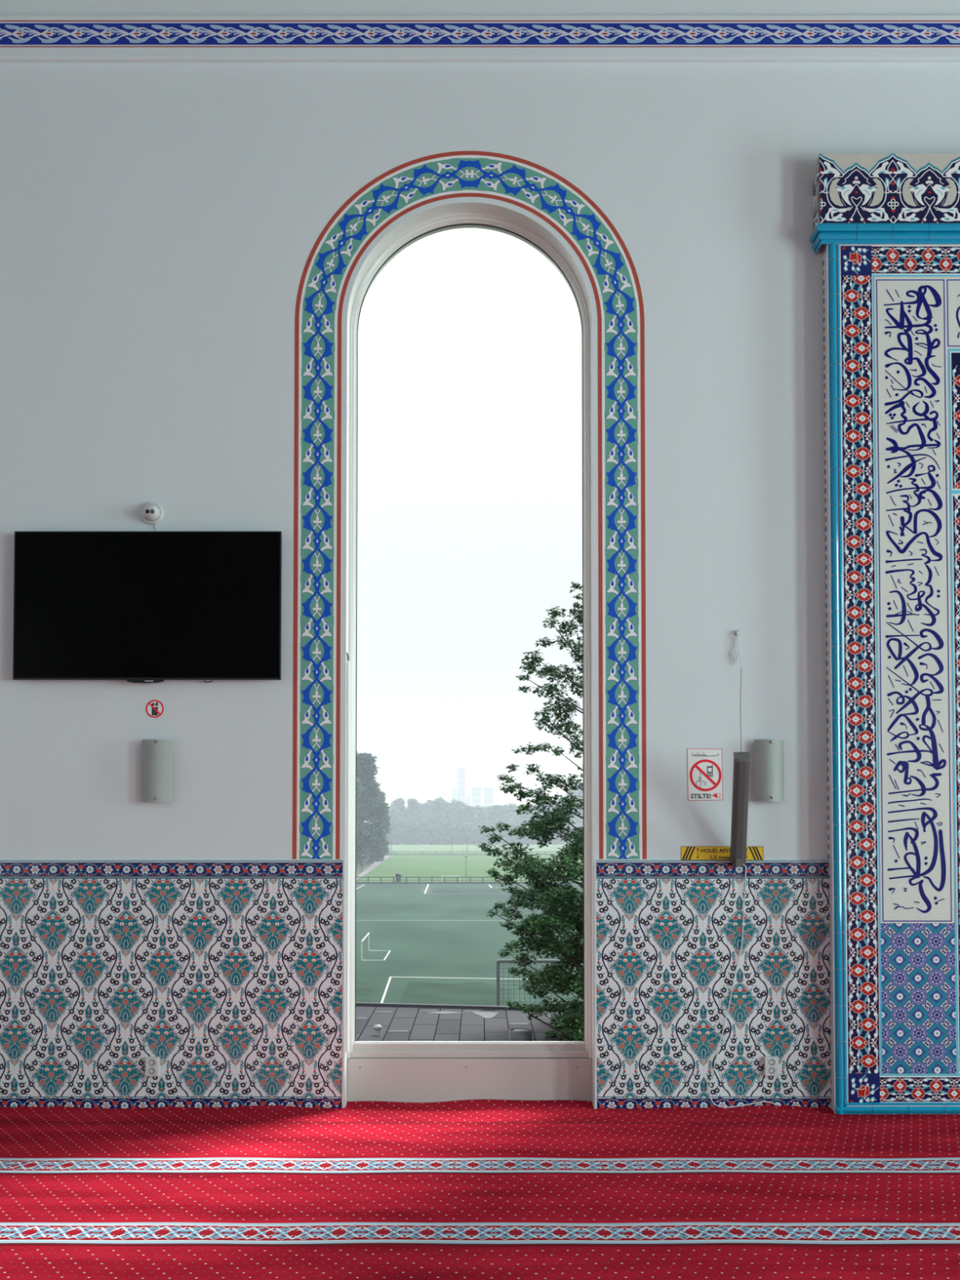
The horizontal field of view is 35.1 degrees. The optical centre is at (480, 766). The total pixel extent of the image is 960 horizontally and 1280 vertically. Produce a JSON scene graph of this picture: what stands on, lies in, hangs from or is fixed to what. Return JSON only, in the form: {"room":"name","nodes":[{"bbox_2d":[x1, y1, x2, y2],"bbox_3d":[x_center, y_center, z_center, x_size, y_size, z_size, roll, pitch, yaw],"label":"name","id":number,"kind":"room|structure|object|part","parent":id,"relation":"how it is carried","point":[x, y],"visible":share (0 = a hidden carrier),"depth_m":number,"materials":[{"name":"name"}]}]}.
{"room":"mosque","nodes":[
{"label":"mosque","id":0,"kind":"room"},
{"bbox_2d":[0,62,959,1107],"bbox_3d":[0.850,-2.419,8.647,14.700,8.600,0.362,0,-2,0],"label":"wall","id":1,"kind":"structure","parent":0,"point":[187,249],"depth_m":8.46,"materials":[{"name":"paint"}]},
{"bbox_2d":[13,531,281,683],"bbox_3d":[-1.825,-0.873,8.366,1.465,0.837,0.063,0,-2,0],"label":"television","id":2,"kind":"object","parent":1,"relation":"attached to","point":[131,606],"visible":1,"depth_m":8.34,"materials":[{"name":"black plastic"}]},
{"bbox_3d":[-1.825,-0.882,8.367,1.465,0.818,0.060,0,-2,0],"label":"casing","id":3,"kind":"part","parent":2,"relation":"part of","materials":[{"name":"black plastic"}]},
{"bbox_2d":[141,502,164,531],"bbox_3d":[-1.815,-1.377,8.385,0.126,0.179,0.098,0,-2,0],"label":"security camera","id":4,"kind":"object","parent":1,"relation":"attached to","point":[151,512],"visible":1,"depth_m":8.38,"materials":[{"name":"white plastic"}]},
{"bbox_3d":[-1.812,-1.395,8.348,0.056,0.055,0.019,0,-2,0],"label":"plate","id":5,"kind":"part","parent":4,"relation":"part of","materials":[{"name":"grey plastic"}]},
{"bbox_2d":[145,1056,159,1075],"bbox_3d":[-1.784,1.635,8.282,0.076,0.104,0.032,0,-2,0],"label":"wall socket","id":6,"kind":"object","parent":1,"relation":"attached to","point":[152,1064],"visible":1,"depth_m":8.27,"materials":[{"name":"white plastic"}]},
{"bbox_2d":[147,1058,155,1066],"bbox_3d":[-1.784,1.611,8.268,0.043,0.043,0.002,0,-2,0],"label":"outlet","id":7,"kind":"object","parent":6,"relation":"attached to","point":[151,1062],"depth_m":8.27,"materials":[{"name":"white plastic"}]},
{"bbox_2d":[147,1066,155,1075],"bbox_3d":[-1.784,1.657,8.266,0.043,0.043,0.002,0,-2,0],"label":"outlet","id":8,"kind":"object","parent":6,"relation":"attached to","point":[151,1070],"depth_m":8.27,"materials":[{"name":"white plastic"}]},
{"bbox_2d":[146,699,164,717],"bbox_3d":[-1.795,-0.318,8.387,0.100,0.100,0.001,0,-2,0],"label":"sticker","id":9,"kind":"object","parent":1,"relation":"attached to","point":[154,708],"visible":1,"depth_m":8.39,"materials":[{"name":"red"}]},
{"bbox_2d":[141,739,172,802],"bbox_3d":[-1.774,0.026,8.329,0.167,0.346,0.093,0,-2,0],"label":"wall lamp","id":10,"kind":"object","parent":1,"relation":"attached to","point":[156,754],"visible":1,"depth_m":8.30,"materials":[{"name":"grey metal"}]},
{"bbox_2d":[0,859,345,1108],"bbox_3d":[-3.615,1.191,8.321,5.749,1.359,0.020,0,-2,0],"label":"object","id":11,"kind":"structure","parent":1,"relation":"attached to","point":[230,974],"depth_m":8.31,"materials":[{"name":"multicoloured tile"}]},
{"bbox_2d":[345,652,350,1052],"bbox_3d":[-0.735,0.469,8.419,0.017,2.210,0.049,0,-2,0],"label":"cable trunking","id":12,"kind":"object","parent":1,"relation":"attached to","point":[348,660],"visible":1,"depth_m":8.41,"materials":[{"name":"white plastic"}]},
{"bbox_2d":[346,213,591,1102],"bbox_3d":[-0.058,-0.633,8.609,1.364,5.027,0.123,0,-2,0],"label":"window","id":13,"kind":"structure","parent":1,"relation":"in","point":[414,1072],"depth_m":8.51,"materials":[{"name":"white paint"}]},
{"bbox_2d":[0,0,959,62],"bbox_3d":[0.850,-5.336,8.553,14.700,2.779,0.052,0,-2,0],"label":"trim","id":14,"kind":"structure","parent":1,"relation":"attached to","point":[31,30],"depth_m":8.48,"materials":[{"name":"paint"}]},
{"bbox_2d":[687,748,723,800],"bbox_3d":[1.239,0.046,8.373,0.197,0.288,0.001,0,-2,0],"label":"sign","id":15,"kind":"object","parent":1,"relation":"attached to","point":[704,766],"visible":1,"depth_m":8.37,"materials":[{"name":"white paper"}]},
{"bbox_2d":[593,859,831,1109],"bbox_3d":[1.278,1.191,8.321,1.305,1.359,0.020,0,-2,0],"label":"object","id":16,"kind":"structure","parent":1,"relation":"attached to","point":[668,934],"depth_m":8.31,"materials":[{"name":"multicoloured tile"}]},
{"bbox_2d":[729,634,750,866],"bbox_3d":[1.393,-0.102,8.168,0.084,1.287,0.422,0,-2,5],"label":"speaker","id":17,"kind":"object","parent":16,"relation":"on","point":[741,766],"visible":1,"depth_m":8.10},
{"bbox_2d":[731,763,750,862],"bbox_3d":[1.391,0.248,8.110,0.080,0.528,0.308,0,-2,5],"label":"grille","id":18,"kind":"object","parent":17,"relation":"attached to","point":[740,788],"depth_m":8.10,"materials":[{"name":"grey metal"}]},
{"bbox_2d":[709,863,780,1107],"bbox_3d":[1.442,1.195,8.277,0.387,1.328,0.056,0,-2,0],"label":"cable","id":19,"kind":"object","parent":17,"relation":"hanging from","point":[743,864],"visible":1,"depth_m":8.29,"materials":[{"name":"white plastic"}]},
{"bbox_2d":[680,846,763,860],"bbox_3d":[1.331,0.478,8.357,0.455,0.077,0.001,0,-2,0],"label":"sign","id":20,"kind":"object","parent":1,"relation":"attached to","point":[687,853],"visible":0.83,"depth_m":8.36,"materials":[{"name":"yellow plastic"}]},
{"bbox_2d":[731,628,739,665],"bbox_3d":[1.411,-0.658,8.389,0.046,0.206,0.024,0,-2,0],"label":"wall hook","id":21,"kind":"object","parent":1,"relation":"attached to","point":[735,632],"visible":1,"depth_m":8.38,"materials":[{"name":"white"}]},
{"bbox_3d":[1.418,-0.738,8.392,0.032,0.032,0.024,0,-2,0],"label":"hook plate","id":22,"kind":"part","parent":21,"relation":"part of","materials":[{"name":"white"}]},
{"bbox_2d":[754,739,783,801],"bbox_3d":[1.585,0.024,8.338,0.120,0.341,0.115,-2,-3,43],"label":"wall lamp","id":23,"kind":"object","parent":1,"relation":"attached to","point":[768,753],"visible":1,"depth_m":8.30,"materials":[{"name":"grey metal"}]},
{"bbox_2d":[764,1056,778,1075],"bbox_3d":[1.587,1.633,8.282,0.076,0.104,0.032,0,-2,0],"label":"wall socket","id":24,"kind":"object","parent":1,"relation":"attached to","point":[771,1063],"visible":1,"depth_m":8.27,"materials":[{"name":"white plastic"}]},
{"bbox_2d":[768,1057,775,1066],"bbox_3d":[1.587,1.609,8.268,0.043,0.043,0.002,0,-2,0],"label":"outlet","id":25,"kind":"object","parent":24,"relation":"attached to","point":[771,1061],"depth_m":8.27,"materials":[{"name":"white plastic"}]},
{"bbox_2d":[768,1066,775,1075],"bbox_3d":[1.587,1.655,8.266,0.043,0.043,0.002,0,-2,0],"label":"outlet","id":26,"kind":"object","parent":24,"relation":"attached to","point":[771,1070],"depth_m":8.27,"materials":[{"name":"white plastic"}]},
{"bbox_2d":[809,153,959,1114],"bbox_3d":[2.925,-0.746,8.309,2.168,5.229,0.188,0,-2,0],"label":"surround","id":27,"kind":"object","parent":1,"relation":"attached to","point":[887,225],"visible":1,"depth_m":8.26,"materials":[{"name":"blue tile"}]},
{"bbox_3d":[2.925,-2.913,8.392,2.168,0.107,0.188,0,-2,0],"label":"cornice moulding","id":28,"kind":"part","parent":27,"relation":"part of","materials":[{"name":"teal ceramic"}]},
{"bbox_3d":[3.080,-0.516,8.247,1.859,4.362,0.002,0,-2,0],"label":"frame","id":29,"kind":"part","parent":27,"relation":"part of","materials":[{"name":"tile"}]},
{"bbox_3d":[3.035,-0.920,8.263,1.749,3.528,0.001,0,-2,0],"label":"script panel","id":30,"kind":"part","parent":27,"relation":"part of","materials":[{"name":"white tile"}]},
{"bbox_3d":[2.360,1.249,8.180,0.416,0.806,0.001,0,-2,0],"label":"star panel","id":31,"kind":"part","parent":27,"relation":"part of","materials":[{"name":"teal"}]},
{"label":"outside","id":32,"kind":"structure","parent":0,"visible":0},
{"bbox_2d":[355,841,574,881],"bbox_3d":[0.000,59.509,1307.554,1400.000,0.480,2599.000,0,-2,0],"label":"ground","id":33,"kind":"structure","parent":32,"point":[358,872],"depth_m":324.94,"materials":[{"name":"green plant"}]},
{"bbox_2d":[355,782,373,868],"bbox_3d":[-28.947,12.258,326.212,12.668,21.238,10.920,0,-2,0],"label":"tree","id":34,"kind":"object","parent":33,"relation":"on","point":[362,839],"visible":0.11,"depth_m":324.47,"materials":[{"name":"green plant"}]},
{"bbox_2d":[360,853,374,871],"bbox_3d":[-27.260,22.834,392.236,7.369,3.262,177.101,0,-2,0],"label":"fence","id":35,"kind":"object","parent":33,"relation":"on","point":[362,862],"visible":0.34,"depth_m":305.44,"materials":[{"name":"grey metal"}]},
{"bbox_3d":[-23.662,19.506,303.835,0.174,3.200,0.174,0,-2,0],"label":"post","id":36,"kind":"part","parent":35,"relation":"part of","materials":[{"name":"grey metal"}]},
{"bbox_2d":[367,817,369,866],"bbox_3d":[-25.260,17.121,344.257,0.455,11.036,0.303,0,-2,0],"label":"floodlight mast","id":37,"kind":"object","parent":33,"relation":"on","point":[367,818],"visible":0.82,"depth_m":344.13,"materials":[{"name":"grey metal"}]},
{"bbox_2d":[356,751,391,865],"bbox_3d":[-27.083,9.743,351.044,13.902,26.297,11.885,0,-2,0],"label":"tree","id":38,"kind":"object","parent":33,"relation":"on","point":[366,770],"visible":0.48,"depth_m":349.64,"materials":[{"name":"green plant"}]},
{"bbox_2d":[368,790,391,861],"bbox_3d":[-26.264,15.247,388.425,7.604,18.334,6.274,0,-2,0],"label":"tree","id":39,"kind":"object","parent":33,"relation":"on","point":[387,824],"visible":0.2,"depth_m":387.49,"materials":[{"name":"green plant"}]},
{"bbox_2d":[385,821,402,844],"bbox_3d":[-41.071,31.544,704.056,11.583,12.213,9.883,0,-2,0],"label":"tree","id":40,"kind":"object","parent":33,"relation":"on","point":[394,833],"visible":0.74,"depth_m":702.33,"materials":[{"name":"green plant"}]},
{"bbox_2d":[385,807,403,839],"bbox_3d":[-46.605,30.741,790.329,18.012,19.913,15.283,0,-2,0],"label":"tree","id":41,"kind":"object","parent":33,"relation":"on","point":[395,815],"visible":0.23,"depth_m":788.88,"materials":[{"name":"green plant"}]},
{"bbox_2d":[389,797,408,820],"bbox_3d":[-44.132,28.507,807.745,13.888,24.293,11.871,0,-2,0],"label":"tree","id":42,"kind":"object","parent":33,"relation":"on","point":[397,803],"visible":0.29,"depth_m":806.21,"materials":[{"name":"green plant"}]},
{"bbox_2d":[397,820,410,844],"bbox_3d":[-36.544,32.131,718.354,10.627,13.326,9.570,0,-2,0],"label":"tree","id":43,"kind":"object","parent":33,"relation":"on","point":[403,824],"visible":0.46,"depth_m":716.18,"materials":[{"name":"green plant"}]},
{"bbox_2d":[400,806,408,820],"bbox_3d":[-40.944,31.620,826.457,16.797,20.793,14.772,0,-2,0],"label":"tree","id":44,"kind":"object","parent":33,"relation":"on","point":[406,816],"visible":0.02,"depth_m":823.52,"materials":[{"name":"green plant"}]},
{"bbox_2d":[403,822,424,844],"bbox_3d":[-30.340,32.427,704.636,10.956,12.386,9.542,0,-2,0],"label":"tree","id":45,"kind":"object","parent":33,"relation":"on","point":[415,833],"visible":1,"depth_m":702.33,"materials":[{"name":"green plant"}]},
{"bbox_2d":[403,797,424,828],"bbox_3d":[-34.336,27.950,790.424,11.524,23.278,9.340,0,-2,0],"label":"tree","id":46,"kind":"object","parent":33,"relation":"on","point":[414,812],"visible":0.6,"depth_m":789.07,"materials":[{"name":"green plant"}]},
{"bbox_2d":[417,801,430,822],"bbox_3d":[-31.997,30.032,807.678,18.291,22.772,15.493,0,-2,0],"label":"tree","id":47,"kind":"object","parent":33,"relation":"on","point":[421,806],"visible":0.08,"depth_m":806.60,"materials":[{"name":"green plant"}]},
{"bbox_2d":[417,820,433,844],"bbox_3d":[-25.955,31.842,718.585,11.652,13.051,10.184,0,-2,0],"label":"tree","id":48,"kind":"object","parent":33,"relation":"on","point":[426,825],"visible":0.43,"depth_m":716.53,"materials":[{"name":"green plant"}]},
{"bbox_2d":[422,798,435,824],"bbox_3d":[-27.129,29.163,825.451,17.132,23.513,15.825,0,-2,0],"label":"tree","id":49,"kind":"object","parent":33,"relation":"on","point":[428,804],"visible":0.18,"depth_m":824.12,"materials":[{"name":"green plant"}]},
{"bbox_2d":[424,825,448,844],"bbox_3d":[-20.129,32.798,703.928,12.296,11.182,10.257,0,-2,0],"label":"tree","id":50,"kind":"object","parent":33,"relation":"on","point":[436,836],"visible":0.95,"depth_m":702.50,"materials":[{"name":"green plant"}]},
{"bbox_2d":[427,796,455,827],"bbox_3d":[-20.008,28.094,790.216,16.730,24.802,13.442,0,-2,0],"label":"tree","id":51,"kind":"object","parent":33,"relation":"on","point":[442,810],"visible":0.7,"depth_m":788.69,"materials":[{"name":"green plant"}]},
{"bbox_2d":[435,799,463,832],"bbox_3d":[-17.005,29.294,807.300,19.238,23.699,14.231,0,-2,0],"label":"tree","id":52,"kind":"object","parent":33,"relation":"on","point":[455,817],"visible":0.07,"depth_m":805.23,"materials":[{"name":"green plant"}]},
{"bbox_2d":[451,787,457,802],"bbox_3d":[-26.670,45.561,1561.544,5.744,46.646,4.896,0,-2,0],"label":"tower block","id":53,"kind":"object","parent":33,"relation":"on","point":[454,790],"visible":0.3,"depth_m":1559.71,"materials":[{"name":"grey"}]},
{"bbox_2d":[448,798,466,825],"bbox_3d":[-12.581,29.982,825.932,18.652,25.150,16.129,0,-2,0],"label":"tree","id":54,"kind":"object","parent":33,"relation":"on","point":[458,804],"visible":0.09,"depth_m":824.92,"materials":[{"name":"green plant"}]},
{"bbox_2d":[447,823,469,844],"bbox_3d":[-10.254,32.571,704.238,10.854,11.900,9.311,0,-2,0],"label":"tree","id":55,"kind":"object","parent":33,"relation":"on","point":[458,830],"visible":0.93,"depth_m":702.50,"materials":[{"name":"green plant"}]},
{"bbox_2d":[457,767,465,826],"bbox_3d":[-18.543,33.685,1502.811,7.891,65.920,6.613,0,-2,0],"label":"tower block","id":56,"kind":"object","parent":33,"relation":"on","point":[460,771],"visible":0.56,"depth_m":1500.32,"materials":[{"name":"grey"}]},
{"bbox_2d":[355,876,573,883],"bbox_3d":[-3.530,18.332,244.511,37.267,1.160,0.200,0,-2,0],"label":"fence","id":57,"kind":"object","parent":33,"relation":"on","point":[367,880],"visible":0.7,"depth_m":244.38,"materials":[{"name":"grey metal"}]},
{"bbox_2d":[450,804,482,836],"bbox_3d":[-7.006,30.490,790.678,18.077,21.011,14.604,0,-2,0],"label":"tree","id":58,"kind":"object","parent":33,"relation":"on","point":[466,814],"visible":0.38,"depth_m":787.73,"materials":[{"name":"green plant"}]},
{"bbox_2d":[465,795,470,805],"bbox_3d":[-12.309,49.241,1561.076,4.924,39.255,4.239,0,-2,0],"label":"tower block","id":59,"kind":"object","parent":33,"relation":"on","point":[467,797],"visible":0.3,"depth_m":1559.71,"materials":[{"name":"grey"}]},
{"bbox_2d":[355,844,583,1008],"bbox_3d":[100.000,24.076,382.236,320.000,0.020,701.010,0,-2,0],"label":"sports field","id":60,"kind":"structure","parent":33,"relation":"on","point":[442,943],"depth_m":137.05,"materials":[{"name":"green"}]},
{"bbox_2d":[360,933,390,960],"bbox_3d":[-7.567,13.107,110.737,1.753,1.423,8.188,0,-2,0],"label":"goal","id":61,"kind":"object","parent":60,"relation":"on","point":[368,934],"visible":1,"depth_m":109.14,"materials":[{"name":"grey metal"}]},
{"bbox_3d":[-8.298,12.952,106.694,0.097,1.325,0.097,0,-2,0],"label":"post","id":62,"kind":"part","parent":61,"relation":"part of","materials":[{"name":"grey metal"}]},
{"bbox_3d":[-8.395,13.260,114.780,0.097,1.325,0.097,0,-2,0],"label":"post","id":63,"kind":"part","parent":61,"relation":"part of","materials":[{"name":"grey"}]},
{"bbox_3d":[-7.545,13.768,110.710,1.709,0.100,8.184,0,-2,0],"label":"ground frame","id":64,"kind":"part","parent":61,"relation":"part of","materials":[{"name":"grey metal"}]},
{"bbox_2d":[395,872,401,881],"bbox_3d":[-13.488,18.359,251.283,1.043,1.500,1.043,0,-2,0],"label":"litter bin","id":65,"kind":"object","parent":60,"relation":"on","point":[397,874],"visible":0.73,"depth_m":250.91,"materials":[{"name":"grey metal"}]},
{"bbox_2d":[440,875,461,881],"bbox_3d":[-4.727,18.447,248.592,3.203,1.120,1.304,0,-2,0],"label":"goal","id":66,"kind":"object","parent":60,"relation":"on","point":[441,876],"visible":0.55,"depth_m":247.93,"materials":[{"name":"grey metal"}]},
{"bbox_2d":[496,959,579,1006],"bbox_3d":[4.486,11.103,77.101,7.320,2.780,2.126,0,-2,0],"label":"goal","id":67,"kind":"object","parent":60,"relation":"on","point":[499,961],"visible":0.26,"depth_m":76.17,"materials":[{"name":"grey metal"}]},
{"bbox_3d":[0.911,11.107,76.122,0.157,2.691,0.157,1,-2,-22],"label":"post","id":68,"kind":"part","parent":67,"relation":"part of","materials":[{"name":"grey metal"}]},
{"bbox_2d":[386,851,564,854],"bbox_3d":[-0.936,27.112,474.318,60.104,1.162,0.260,0,-2,0],"label":"fence","id":69,"kind":"object","parent":33,"relation":"on","point":[390,851],"visible":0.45,"depth_m":474.18,"materials":[{"name":"grey metal"}]},
{"bbox_2d":[471,786,480,807],"bbox_3d":[-3.598,43.776,1523.125,9.595,47.295,7.976,0,-2,0],"label":"tower block","id":70,"kind":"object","parent":33,"relation":"on","point":[476,790],"visible":0.4,"depth_m":1519.86,"materials":[{"name":"grey"}]},
{"bbox_2d":[464,804,489,826],"bbox_3d":[-1.083,31.133,807.037,17.052,21.305,15.279,0,-2,0],"label":"tree","id":71,"kind":"object","parent":33,"relation":"on","point":[481,815],"visible":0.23,"depth_m":805.82,"materials":[{"name":"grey plant"}]},
{"bbox_2d":[470,826,491,844],"bbox_3d":[0.830,32.928,704.333,11.558,10.748,9.253,0,-2,0],"label":"tree","id":72,"kind":"object","parent":33,"relation":"on","point":[477,837],"visible":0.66,"depth_m":702.67,"materials":[{"name":"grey plant"}]},
{"bbox_2d":[483,786,493,807],"bbox_3d":[8.709,44.498,1543.324,10.126,47.386,8.401,0,-2,0],"label":"tower block","id":73,"kind":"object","parent":33,"relation":"on","point":[488,792],"visible":0.4,"depth_m":1540.03,"materials":[{"name":"grey"}]},
{"bbox_2d":[485,823,503,844],"bbox_3d":[7.004,33.028,717.895,11.681,11.826,10.490,0,-2,0],"label":"tree","id":74,"kind":"object","parent":33,"relation":"on","point":[491,825],"visible":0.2,"depth_m":716.71,"materials":[{"name":"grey plant"}]},
{"bbox_2d":[483,804,515,835],"bbox_3d":[9.404,29.977,790.410,18.736,20.454,15.615,0,-2,0],"label":"tree","id":75,"kind":"object","parent":33,"relation":"on","point":[500,814],"visible":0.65,"depth_m":787.92,"materials":[{"name":"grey plant"}]},
{"bbox_2d":[494,823,518,844],"bbox_3d":[12.129,32.306,704.405,12.642,11.504,9.529,0,-2,0],"label":"tree","id":76,"kind":"object","parent":33,"relation":"on","point":[506,837],"visible":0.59,"depth_m":702.16,"materials":[{"name":"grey plant"}]},
{"bbox_2d":[493,802,520,826],"bbox_3d":[15.287,30.353,807.736,19.725,22.204,16.729,0,-2,0],"label":"tree","id":77,"kind":"object","parent":33,"relation":"on","point":[511,807],"visible":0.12,"depth_m":806.60,"materials":[{"name":"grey plant"}]},
{"bbox_2d":[511,804,528,822],"bbox_3d":[22.076,31.354,826.901,18.865,21.911,17.015,0,-2,0],"label":"tree","id":78,"kind":"object","parent":33,"relation":"on","point":[516,812],"visible":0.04,"depth_m":823.52,"materials":[{"name":"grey plant"}]},
{"bbox_2d":[513,823,528,844],"bbox_3d":[19.315,32.965,717.804,12.302,11.844,11.466,0,-2,0],"label":"tree","id":79,"kind":"object","parent":33,"relation":"on","point":[524,840],"visible":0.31,"depth_m":715.66,"materials":[{"name":"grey plant"}]},
{"bbox_2d":[477,581,583,1041],"bbox_3d":[2.523,3.825,22.493,4.926,13.174,5.616,0,-2,8],"label":"tree","id":80,"kind":"object","parent":33,"relation":"on","point":[555,897],"visible":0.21,"depth_m":21.99,"materials":[{"name":"green plant"}]},
{"bbox_2d":[516,801,547,826],"bbox_3d":[27.490,29.771,790.790,20.061,22.995,20.106,0,-2,0],"label":"tree","id":81,"kind":"object","parent":33,"relation":"on","point":[528,815],"visible":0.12,"depth_m":789.84,"materials":[{"name":"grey plant"}]},
{"bbox_2d":[526,826,552,844],"bbox_3d":[27.575,32.125,703.975,12.811,11.664,11.131,0,-2,0],"label":"tree","id":82,"kind":"object","parent":33,"relation":"on","point":[531,842],"visible":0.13,"depth_m":701.99,"materials":[{"name":"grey plant"}]},
{"bbox_2d":[539,798,564,825],"bbox_3d":[35.612,29.305,807.866,21.522,25.084,17.535,0,-2,0],"label":"tree","id":83,"kind":"object","parent":33,"relation":"on","point":[551,808],"visible":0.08,"depth_m":804.73,"materials":[{"name":"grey plant"}]},
{"bbox_2d":[546,830,565,844],"bbox_3d":[36.025,32.626,718.188,13.174,12.276,11.256,0,-2,0],"label":"tree","id":84,"kind":"object","parent":33,"relation":"on","point":[557,841],"visible":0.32,"depth_m":715.66,"materials":[{"name":"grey plant"}]},
{"bbox_2d":[555,796,574,841],"bbox_3d":[44.358,29.742,826.280,21.612,26.461,20.179,0,-2,0],"label":"tree","id":85,"kind":"object","parent":33,"relation":"on","point":[558,797],"visible":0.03,"depth_m":824.72,"materials":[{"name":"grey plant"}]},
{"bbox_2d":[562,782,582,835],"bbox_3d":[50.272,24.019,790.861,18.829,31.167,19.257,0,-2,0],"label":"tree","id":86,"kind":"object","parent":33,"relation":"on","point":[578,824],"visible":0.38,"depth_m":788.11,"materials":[{"name":"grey plant"}]},
{"bbox_3d":[0.850,1.716,-0.115,15.300,0.270,17.560,0,-2,0],"label":"floor","id":87,"kind":"structure","parent":0,"visible":0},
{"bbox_2d":[0,1099,959,1279],"bbox_3d":[0.850,1.539,-0.108,14.680,0.029,17.140,0,-2,0],"label":"carpet","id":88,"kind":"object","parent":87,"relation":"on","point":[465,1189],"visible":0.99,"depth_m":6.43,"materials":[{"name":"red carpet"}]},
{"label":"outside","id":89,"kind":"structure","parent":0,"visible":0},
{"bbox_2d":[355,1002,582,1041],"bbox_3d":[-3.649,4.073,18.201,11.598,0.650,18.744,0,-2,0],"label":"paved walkway","id":90,"kind":"structure","parent":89,"point":[399,1022],"depth_m":23.80,"materials":[{"name":"concrete"}]},
{"bbox_2d":[373,1024,382,1035],"bbox_3d":[-1.507,3.878,22.375,0.136,0.156,0.136,0,-2,0],"label":"roof vent","id":91,"kind":"object","parent":90,"relation":"on","point":[377,1028],"visible":1,"depth_m":22.34,"materials":[{"name":"silver metal"}]},
{"bbox_2d":[508,1028,532,1041],"bbox_3d":[0.571,3.819,21.481,0.328,0.206,0.328,0,-2,0],"label":"roof vent","id":92,"kind":"object","parent":90,"relation":"on","point":[514,1034],"visible":0.92,"depth_m":21.35,"materials":[{"name":"grey metal"}]},
{"bbox_3d":[0.571,3.735,21.484,0.290,0.036,0.290,0,-2,0],"label":"lid","id":93,"kind":"part","parent":92,"relation":"part of","materials":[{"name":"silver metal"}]}
]}

